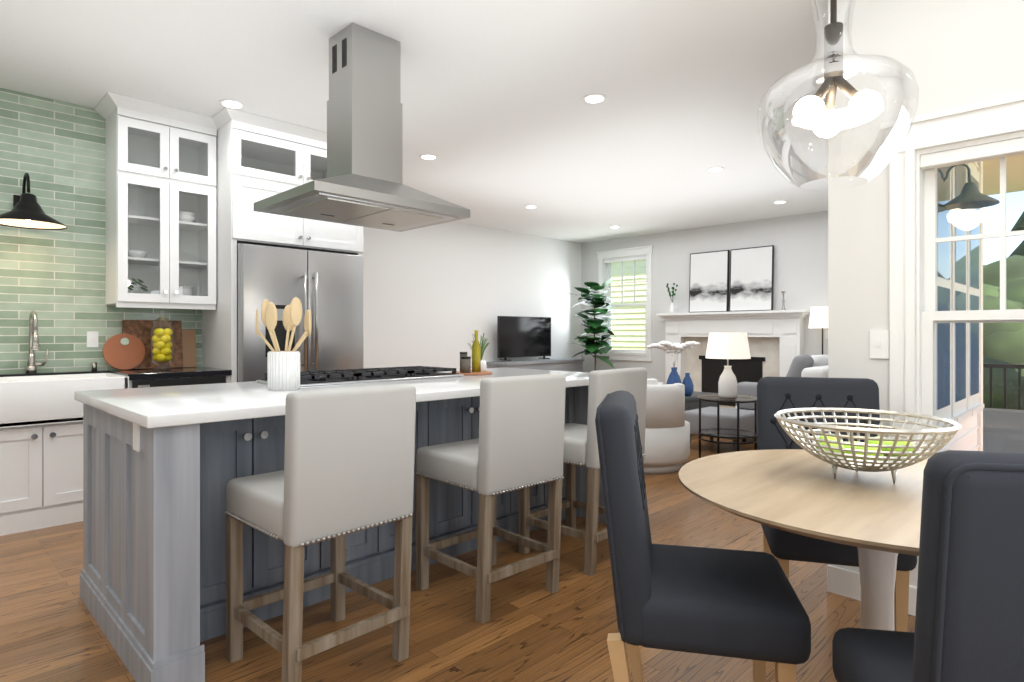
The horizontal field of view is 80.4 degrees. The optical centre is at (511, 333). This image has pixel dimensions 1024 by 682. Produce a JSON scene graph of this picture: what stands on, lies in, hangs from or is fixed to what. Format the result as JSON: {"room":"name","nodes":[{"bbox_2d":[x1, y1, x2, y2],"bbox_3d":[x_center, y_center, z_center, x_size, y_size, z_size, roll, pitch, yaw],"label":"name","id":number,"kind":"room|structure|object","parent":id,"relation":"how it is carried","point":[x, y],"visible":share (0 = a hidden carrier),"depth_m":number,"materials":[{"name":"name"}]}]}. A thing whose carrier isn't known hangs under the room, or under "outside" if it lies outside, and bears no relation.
{"room":"open-plan kitchen","nodes":[
{"label":"open-plan kitchen","id":0,"kind":"room"},
{"bbox_2d":[200,168,362,251],"bbox_3d":[-1.919,-0.960,5.132,1.102,0.485,0.657,0,0,-45],"label":"upper cabinet","id":1,"kind":"object","parent":0,"relation":"attached to","point":[227,200],"depth_m":4.69,"materials":[{"name":"white wood"}]},
{"bbox_2d":[0,435,914,681],"bbox_3d":[0.158,1.260,4.151,12.200,0.120,9.050,0,0,-45],"label":"floor","id":2,"kind":"structure","parent":0,"point":[532,630],"depth_m":2.50,"materials":[{"name":"brown wood"}]},
{"bbox_2d":[0,424,82,535],"bbox_3d":[-3.132,0.755,3.930,0.992,0.889,0.641,0,0,-45],"label":"base cabinet","id":3,"kind":"object","parent":2,"relation":"on","point":[41,469],"depth_m":3.73,"materials":[{"name":"white wood"}]},
{"bbox_2d":[0,368,231,375],"bbox_3d":[-3.823,0.335,3.232,4.270,0.129,0.652,0,0,-45],"label":"countertop","id":4,"kind":"structure","parent":3,"relation":"on","point":[175,371],"depth_m":4.31,"materials":[{"name":"black stone"}]},
{"bbox_2d":[24,308,47,371],"bbox_3d":[-3.197,0.058,4.102,0.126,0.424,0.234,0,0,-45],"label":"faucet","id":5,"kind":"object","parent":4,"relation":"on","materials":[{"name":"silver metal"}]},
{"bbox_2d":[0,372,131,427],"bbox_3d":[-3.048,0.420,3.892,0.900,0.270,0.540,0,0,-45],"label":"sink","id":6,"kind":"object","parent":4,"relation":"in","point":[25,401],"depth_m":3.73,"materials":[{"name":"white ceramic"}]},
{"bbox_2d":[103,320,196,369],"bbox_3d":[-2.760,0.084,4.647,0.645,0.372,0.106,0,0,-45],"label":"cutting boards","id":7,"kind":"object","parent":4,"relation":"on","point":[128,348],"visible":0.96,"depth_m":4.59,"materials":[{"name":"brown wood"}]},
{"bbox_2d":[150,309,173,369],"bbox_3d":[-2.596,0.044,4.501,0.156,0.450,0.156,0,0,-45],"label":"lemon jar","id":8,"kind":"object","parent":4,"relation":"on","point":[161,345],"visible":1,"depth_m":4.48,"materials":[{"name":"clear glass"}]},
{"bbox_2d":[132,372,231,387],"bbox_3d":[-2.549,0.755,4.513,0.657,0.889,0.641,0,0,-45],"label":"base cabinet","id":9,"kind":"object","parent":2,"relation":"on","point":[221,377],"depth_m":4.26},
{"bbox_2d":[200,240,362,382],"bbox_3d":[-1.900,0.262,5.081,1.065,1.874,0.717,0,0,-45],"label":"refrigerator","id":10,"kind":"object","parent":2,"relation":"on","point":[236,276],"depth_m":4.75,"materials":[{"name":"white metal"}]},
{"bbox_2d":[225,384,415,681],"bbox_3d":[-0.706,0.695,2.230,0.548,1.021,0.494,0,0,43],"label":"stool","id":11,"kind":"object","parent":2,"relation":"on","point":[349,462],"visible":1,"depth_m":2.06,"materials":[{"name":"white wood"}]},
{"bbox_2d":[76,388,605,681],"bbox_3d":[-0.612,0.753,3.320,2.708,0.896,1.136,0,0,-45],"label":"kitchen island","id":12,"kind":"object","parent":2,"relation":"on","point":[163,466],"depth_m":2.43,"materials":[{"name":"grey wood"}]},
{"bbox_2d":[74,368,589,427],"bbox_3d":[-0.616,0.285,3.334,2.750,0.040,1.190,0,0,-45],"label":"island countertop","id":13,"kind":"structure","parent":12,"relation":"on","point":[164,406],"depth_m":2.55,"materials":[{"name":"white stone"}]},
{"bbox_2d":[255,297,311,390],"bbox_3d":[-1.075,0.048,2.860,0.247,0.432,0.247,0,0,-45],"label":"utensil crock","id":14,"kind":"object","parent":13,"relation":"on","point":[283,370],"visible":1,"depth_m":2.80,"materials":[{"name":"white ceramic"}]},
{"bbox_2d":[256,366,463,386],"bbox_3d":[-0.846,0.240,3.529,1.100,0.050,0.450,0,0,-45],"label":"cooktop","id":15,"kind":"object","parent":13,"relation":"in","point":[333,377],"visible":0.9,"depth_m":3.43,"materials":[{"name":"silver metal"}]},
{"bbox_2d":[449,330,491,374],"bbox_3d":[-0.252,0.120,3.987,0.328,0.287,0.280,0,0,-45],"label":"decorative tray","id":16,"kind":"object","parent":13,"relation":"on","point":[479,366],"visible":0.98,"depth_m":3.95,"materials":[{"name":"brown wood"}]},
{"bbox_2d":[416,373,565,623],"bbox_3d":[-0.105,0.695,2.830,0.494,1.021,0.548,0,0,-43],"label":"stool","id":17,"kind":"object","parent":2,"relation":"on","point":[518,443],"visible":1,"depth_m":2.65,"materials":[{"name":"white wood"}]},
{"bbox_2d":[486,358,583,371],"bbox_3d":[0.423,0.820,9.932,1.890,0.760,0.440,0,0,-45],"label":"console","id":18,"kind":"object","parent":2,"relation":"on","point":[568,364],"visible":0.23,"depth_m":9.82},
{"bbox_2d":[497,316,550,360],"bbox_3d":[0.214,0.075,9.723,1.200,0.690,0.240,0,0,-45],"label":"tv","id":19,"kind":"object","parent":18,"relation":"on","point":[518,336],"visible":1,"depth_m":9.66,"materials":[{"name":"black plastic"}]},
{"bbox_2d":[519,367,646,575],"bbox_3d":[0.383,0.695,3.319,0.548,1.021,0.494,0,0,42],"label":"stool","id":20,"kind":"object","parent":2,"relation":"on","point":[580,445],"visible":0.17,"depth_m":3.08,"materials":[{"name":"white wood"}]},
{"bbox_2d":[571,278,621,370],"bbox_3d":[1.385,0.150,10.051,0.944,2.100,1.070,0,0,-45],"label":"fiddle leaf fig","id":21,"kind":"object","parent":2,"relation":"on","point":[594,325],"visible":0.88,"depth_m":9.97,"materials":[{"name":"green plant"}]},
{"bbox_2d":[643,378,689,473],"bbox_3d":[1.201,0.815,5.512,0.800,0.770,0.800,0,0,-10],"label":"barrel chair","id":22,"kind":"object","parent":2,"relation":"on","point":[667,437],"visible":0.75,"depth_m":5.13,"materials":[{"name":"white fabric"}]},
{"bbox_2d":[685,391,717,435],"bbox_3d":[1.944,0.970,7.527,0.900,0.460,0.900,0,0,-45],"label":"coffee table","id":23,"kind":"object","parent":2,"relation":"on","point":[692,402],"visible":0.04,"depth_m":7.14,"materials":[{"name":"grey"}]},
{"bbox_2d":[647,341,699,395],"bbox_3d":[1.919,0.413,7.122,0.460,0.652,0.592,0,0,-45],"label":"vases","id":24,"kind":"object","parent":23,"relation":"on","point":[674,376],"visible":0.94,"depth_m":7.11,"materials":[{"name":"blue ceramic"}]},
{"bbox_2d":[595,390,810,681],"bbox_3d":[0.538,0.698,1.795,0.546,1.014,0.480,0,0,13],"label":"dining chair","id":25,"kind":"object","parent":2,"relation":"on","point":[742,604],"visible":1,"depth_m":1.61,"materials":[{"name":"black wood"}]},
{"bbox_2d":[685,406,753,451],"bbox_3d":[2.205,1.005,6.346,0.620,0.390,0.620,0,0,-45],"label":"ottoman","id":26,"kind":"object","parent":2,"relation":"on","point":[727,417],"visible":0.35,"depth_m":6.14,"materials":[{"name":"grey fabric"}]},
{"bbox_2d":[697,394,756,457],"bbox_3d":[2.014,0.896,5.660,0.550,0.608,0.550,0,0,-45],"label":"side table","id":27,"kind":"object","parent":2,"relation":"on","point":[721,432],"visible":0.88,"depth_m":5.61,"materials":[{"name":"black metal"}]},
{"bbox_2d":[705,333,750,397],"bbox_3d":[2.014,0.291,5.660,0.400,0.600,0.400,0,0,-45],"label":"table lamp","id":28,"kind":"object","parent":27,"relation":"on","point":[727,346],"visible":1,"depth_m":5.54,"materials":[{"name":"white ceramic"}]},
{"bbox_2d":[656,310,809,408],"bbox_3d":[3.197,0.440,8.978,0.270,1.520,2.260,0,0,-45],"label":"fireplace","id":29,"kind":"object","parent":2,"relation":"on","point":[776,341],"visible":0.62,"depth_m":8.89,"materials":[{"name":"stone"}]},
{"bbox_2d":[666,283,677,312],"bbox_3d":[2.546,-0.560,9.608,0.090,0.478,0.226,0,0,-45],"label":"vase","id":30,"kind":"object","parent":29,"relation":"on","point":[672,307],"visible":1,"depth_m":9.58,"materials":[{"name":"white ceramic"}]},
{"bbox_2d":[689,250,729,312],"bbox_3d":[3.009,-0.787,9.278,0.630,0.930,0.033,0,-3,45],"label":"picture","id":31,"kind":"object","parent":29,"relation":"on","point":[709,283],"visible":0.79,"depth_m":9.25,"materials":[{"name":"grey paper"}]},
{"bbox_2d":[729,245,773,311],"bbox_3d":[3.476,-0.787,8.812,0.630,0.930,0.033,0,-3,45],"label":"picture","id":32,"kind":"object","parent":29,"relation":"on","point":[751,277],"visible":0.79,"depth_m":8.79,"materials":[{"name":"grey paper"}]},
{"bbox_2d":[781,291,786,309],"bbox_3d":[3.759,-0.452,8.395,0.080,0.262,0.078,0,0,-45],"label":"candlestick","id":33,"kind":"object","parent":29,"relation":"on","point":[783,300],"visible":0.9,"depth_m":8.38,"materials":[{"name":"silver metal"}]},
{"bbox_2d":[735,355,827,441],"bbox_3d":[3.443,0.718,7.053,1.850,0.964,0.970,0,0,-45],"label":"sofa","id":34,"kind":"object","parent":2,"relation":"on","point":[808,366],"visible":0.21,"depth_m":6.56,"materials":[{"name":"white fabric"}]},
{"bbox_2d":[679,449,927,630],"bbox_3d":[1.067,0.823,1.771,1.120,0.755,1.120,0,0,-45],"label":"dining table","id":35,"kind":"object","parent":2,"relation":"on","point":[874,518],"visible":0.67,"depth_m":1.72,"materials":[{"name":"beige wood"}]},
{"bbox_2d":[774,408,961,483],"bbox_3d":[1.074,0.350,1.863,0.494,0.187,0.494,0,0,-45],"label":"wire bowl","id":36,"kind":"object","parent":35,"relation":"on","point":[880,452],"visible":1,"depth_m":1.76,"materials":[{"name":"silver metal"}]},
{"bbox_2d":[808,307,827,354],"bbox_3d":[4.093,0.425,7.994,0.340,1.550,0.340,0,0,-45],"label":"floor lamp","id":37,"kind":"object","parent":2,"relation":"on","point":[818,318],"visible":0.52,"depth_m":7.89,"materials":[{"name":"white fabric"}]},
{"bbox_2d":[757,377,916,631],"bbox_3d":[1.262,0.698,2.427,0.480,1.014,0.546,0,0,16],"label":"dining chair","id":38,"kind":"object","parent":2,"relation":"on","point":[775,395],"visible":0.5,"depth_m":2.55,"materials":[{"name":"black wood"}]},
{"bbox_2d":[832,450,1023,681],"bbox_3d":[0.959,0.698,1.172,0.480,1.014,0.546,0,0,10],"label":"dining chair","id":39,"kind":"object","parent":2,"relation":"on","point":[969,621],"visible":1,"depth_m":0.96,"materials":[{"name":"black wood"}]},
{"bbox_2d":[362,222,581,369],"bbox_3d":[-0.701,-0.225,9.267,5.780,2.850,0.200,0,0,-45],"label":"wall","id":40,"kind":"structure","parent":0,"point":[437,295],"depth_m":9.02,"materials":[{"name":"white paint"}]},
{"bbox_2d":[0,0,1023,242],"bbox_3d":[0.158,-1.710,4.151,12.200,0.120,9.050,0,0,-45],"label":"ceiling","id":41,"kind":"structure","parent":0,"point":[503,122],"depth_m":4.00,"materials":[{"name":"white paint"}]},
{"bbox_2d":[219,99,244,108],"bbox_3d":[-2.002,-1.645,4.337,0.167,0.009,0.182,0,0,-45],"label":"recessed light","id":42,"kind":"object","parent":41,"relation":"in","point":[229,103],"depth_m":4.34,"materials":[{"name":"white"}]},
{"bbox_2d":[254,22,469,231],"bbox_3d":[-0.828,-1.155,3.412,0.960,0.989,0.700,0,0,-45],"label":"range hood","id":43,"kind":"object","parent":41,"relation":"hanging from","point":[361,184],"visible":1,"depth_m":3.29,"materials":[{"name":"silver metal"}]},
{"bbox_2d":[419,154,437,159],"bbox_3d":[-0.776,-1.645,5.634,0.170,0.009,0.175,0,0,-45],"label":"recessed light","id":44,"kind":"object","parent":41,"relation":"in","point":[424,156],"depth_m":5.63,"materials":[{"name":"white"}]},
{"bbox_2d":[524,205,536,207],"bbox_3d":[0.245,-1.645,7.847,0.172,0.009,0.167,0,0,-45],"label":"recessed light","id":45,"kind":"object","parent":41,"relation":"in","point":[528,206],"depth_m":7.85,"materials":[{"name":"white plastic"}]},
{"bbox_2d":[582,94,606,103],"bbox_3d":[0.578,-1.645,4.241,0.176,0.009,0.172,0,0,-45],"label":"recessed light","id":46,"kind":"object","parent":41,"relation":"in","point":[589,99],"depth_m":4.24,"materials":[{"name":"white"}]},
{"bbox_2d":[707,167,724,171],"bbox_3d":[2.033,-1.645,6.061,0.182,0.009,0.176,0,0,-45],"label":"recessed light","id":47,"kind":"object","parent":41,"relation":"in","point":[713,169],"depth_m":6.07,"materials":[{"name":"white"}]},
{"bbox_2d":[773,200,786,203],"bbox_3d":[3.347,-1.645,7.570,0.176,0.009,0.165,0,0,-45],"label":"recessed light","id":48,"kind":"object","parent":41,"relation":"in","point":[781,201],"depth_m":7.59,"materials":[{"name":"white"}]},
{"bbox_2d":[757,0,918,190],"bbox_3d":[0.979,-1.052,1.845,0.432,1.195,0.432,0,0,-45],"label":"pendant lamp","id":49,"kind":"object","parent":41,"relation":"hanging from","point":[835,56],"visible":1,"depth_m":1.78,"materials":[{"name":"clear glass"}]},
{"bbox_2d":[582,211,827,383],"bbox_3d":[3.305,-0.225,9.207,0.200,2.850,5.550,0,0,-45],"label":"wall","id":50,"kind":"structure","parent":0,"point":[799,242],"depth_m":9.09,"materials":[{"name":"white paint"}]},
{"bbox_2d":[596,245,652,360],"bbox_3d":[1.993,-0.497,10.489,0.242,1.915,1.140,0,0,-45],"label":"window","id":51,"kind":"structure","parent":50,"relation":"in","point":[606,259],"depth_m":10.41,"materials":[{"name":"white wood"}]},
{"bbox_2d":[828,0,1023,586],"bbox_3d":[2.347,-0.225,2.104,0.200,2.850,2.260,0,0,-45],"label":"wall","id":52,"kind":"structure","parent":0,"point":[950,54],"depth_m":2.67,"materials":[{"name":"white paint"}]},
{"bbox_2d":[827,565,916,615],"bbox_3d":[2.271,1.140,2.028,0.015,0.120,2.260,0,0,-45],"label":"baseboard","id":53,"kind":"structure","parent":52,"relation":"attached to","point":[843,582],"depth_m":2.75,"materials":[{"name":"white"}]},
{"bbox_2d":[881,93,1023,458],"bbox_3d":[2.136,-0.077,2.285,0.242,1.675,1.255,0,0,-45],"label":"dining window","id":54,"kind":"structure","parent":52,"relation":"in","point":[974,132],"depth_m":2.57,"materials":[{"name":"white wood"}]},
{"bbox_2d":[983,408,1023,451],"bbox_3d":[2.637,0.835,2.832,0.700,0.970,0.700,0,0,36],"label":"deck","id":55,"kind":"object","parent":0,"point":[993,416],"depth_m":2.72,"materials":[{"name":"grey wood"}]},
{"bbox_3d":[3.408,-0.225,5.073,5.500,2.850,0.840,0,0,-45],"label":"wall","id":56,"kind":"structure","parent":0,"visible":0},
{"bbox_2d":[870,330,889,358],"bbox_3d":[1.621,0.048,2.676,0.015,0.125,0.075,0,0,-45],"label":"switch plate","id":57,"kind":"object","parent":56,"relation":"attached to","point":[879,343],"depth_m":2.67,"materials":[{"name":"white plastic"}]},
{"bbox_2d":[935,161,983,452],"bbox_3d":[2.563,-0.200,3.550,2.150,4.000,0.100,0,0,-45],"label":"window","id":58,"kind":"structure","parent":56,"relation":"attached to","point":[955,299],"depth_m":3.63,"materials":[{"name":"white wood"}]},
{"bbox_2d":[943,164,999,209],"bbox_3d":[2.425,-0.798,3.228,0.250,0.236,0.270,0,0,-45],"label":"exterior barnlight","id":59,"kind":"object","parent":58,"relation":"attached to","point":[975,199],"depth_m":3.21,"materials":[{"name":"black metal"}]},
{"bbox_3d":[-4.226,-0.225,4.589,5.820,2.850,1.830,0,0,-45],"label":"wall","id":60,"kind":"structure","parent":0,"visible":0},
{"bbox_2d":[0,173,66,229],"bbox_3d":[-3.179,-0.889,3.981,0.410,0.359,0.485,0,0,-45],"label":"sconce","id":61,"kind":"object","parent":60,"relation":"attached to","point":[26,212],"visible":1,"depth_m":3.95,"materials":[{"name":"black metal"}]},
{"label":"outside","id":62,"kind":"structure","parent":0,"visible":0},
{"bbox_2d":[983,363,1023,409],"bbox_3d":[4.744,0.850,3.030,4.500,1.200,5.180,0,0,-45],"label":"railing","id":63,"kind":"object","parent":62,"point":[1013,366],"depth_m":5.95,"materials":[{"name":"black metal"}]},
{"bbox_3d":[13.929,2.300,17.038,37.300,0.200,60.000,0,0,-45],"label":"ground","id":64,"kind":"structure","parent":62,"visible":0},
{"bbox_2d":[611,260,645,349],"bbox_3d":[5.868,-1.100,15.694,5.600,6.600,7.100,0,0,-45],"label":"neighbor","id":65,"kind":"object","parent":64,"relation":"on","point":[629,318],"depth_m":15.10,"materials":[{"name":"beige"}]},
{"bbox_2d":[983,211,1023,409],"bbox_3d":[11.407,-1.425,11.698,14.402,9.250,9.156,0,0,-45],"label":"trees","id":66,"kind":"object","parent":64,"relation":"on","point":[1007,328],"depth_m":8.22,"materials":[{"name":"green plant"}]}
]}

